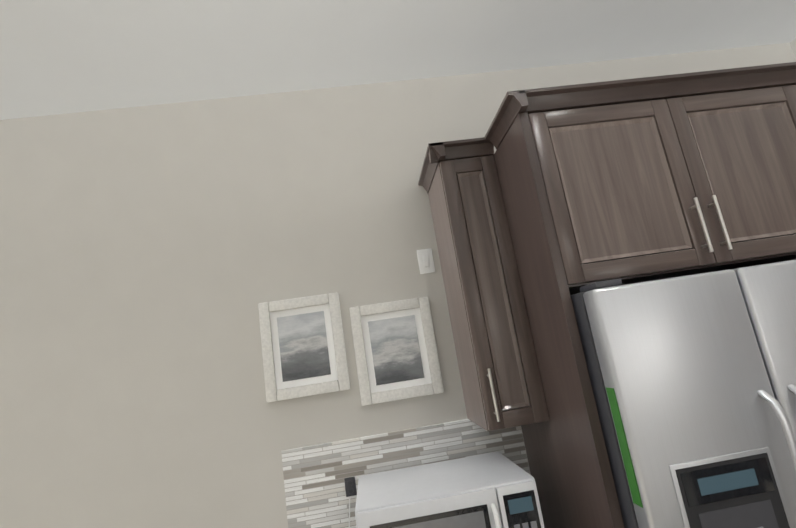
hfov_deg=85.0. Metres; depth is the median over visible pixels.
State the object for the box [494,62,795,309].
upper cabinet
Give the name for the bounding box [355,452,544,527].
microwave
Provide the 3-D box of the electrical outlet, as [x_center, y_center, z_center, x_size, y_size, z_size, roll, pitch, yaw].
[-0.193,0.907,1.769,0.043,0.071,0.008,-8,-12,-5]
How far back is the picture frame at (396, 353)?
1.89 m
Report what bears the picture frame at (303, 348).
attached to the wall at (152, 257)
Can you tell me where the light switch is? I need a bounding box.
[417,248,434,273]
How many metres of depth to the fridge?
1.18 m
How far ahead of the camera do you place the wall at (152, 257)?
1.94 m
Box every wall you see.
[0,43,795,527]
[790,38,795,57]
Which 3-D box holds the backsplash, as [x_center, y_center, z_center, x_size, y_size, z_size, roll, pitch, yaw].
[0.052,0.920,1.792,1.010,0.448,0.011,-8,-12,-5]
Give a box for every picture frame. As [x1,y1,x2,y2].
[258,292,349,401]
[349,296,443,405]
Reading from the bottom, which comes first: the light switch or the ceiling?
the light switch
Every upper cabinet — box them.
[422,134,557,430]
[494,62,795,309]
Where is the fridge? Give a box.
[571,260,795,527]
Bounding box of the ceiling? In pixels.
[0,0,795,119]
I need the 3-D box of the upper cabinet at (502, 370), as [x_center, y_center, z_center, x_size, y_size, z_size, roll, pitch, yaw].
[0.339,0.083,1.814,0.226,1.092,0.356,-8,-12,-5]
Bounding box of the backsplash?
[281,419,529,527]
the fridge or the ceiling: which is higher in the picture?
the ceiling
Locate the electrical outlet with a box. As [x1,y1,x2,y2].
[344,477,356,496]

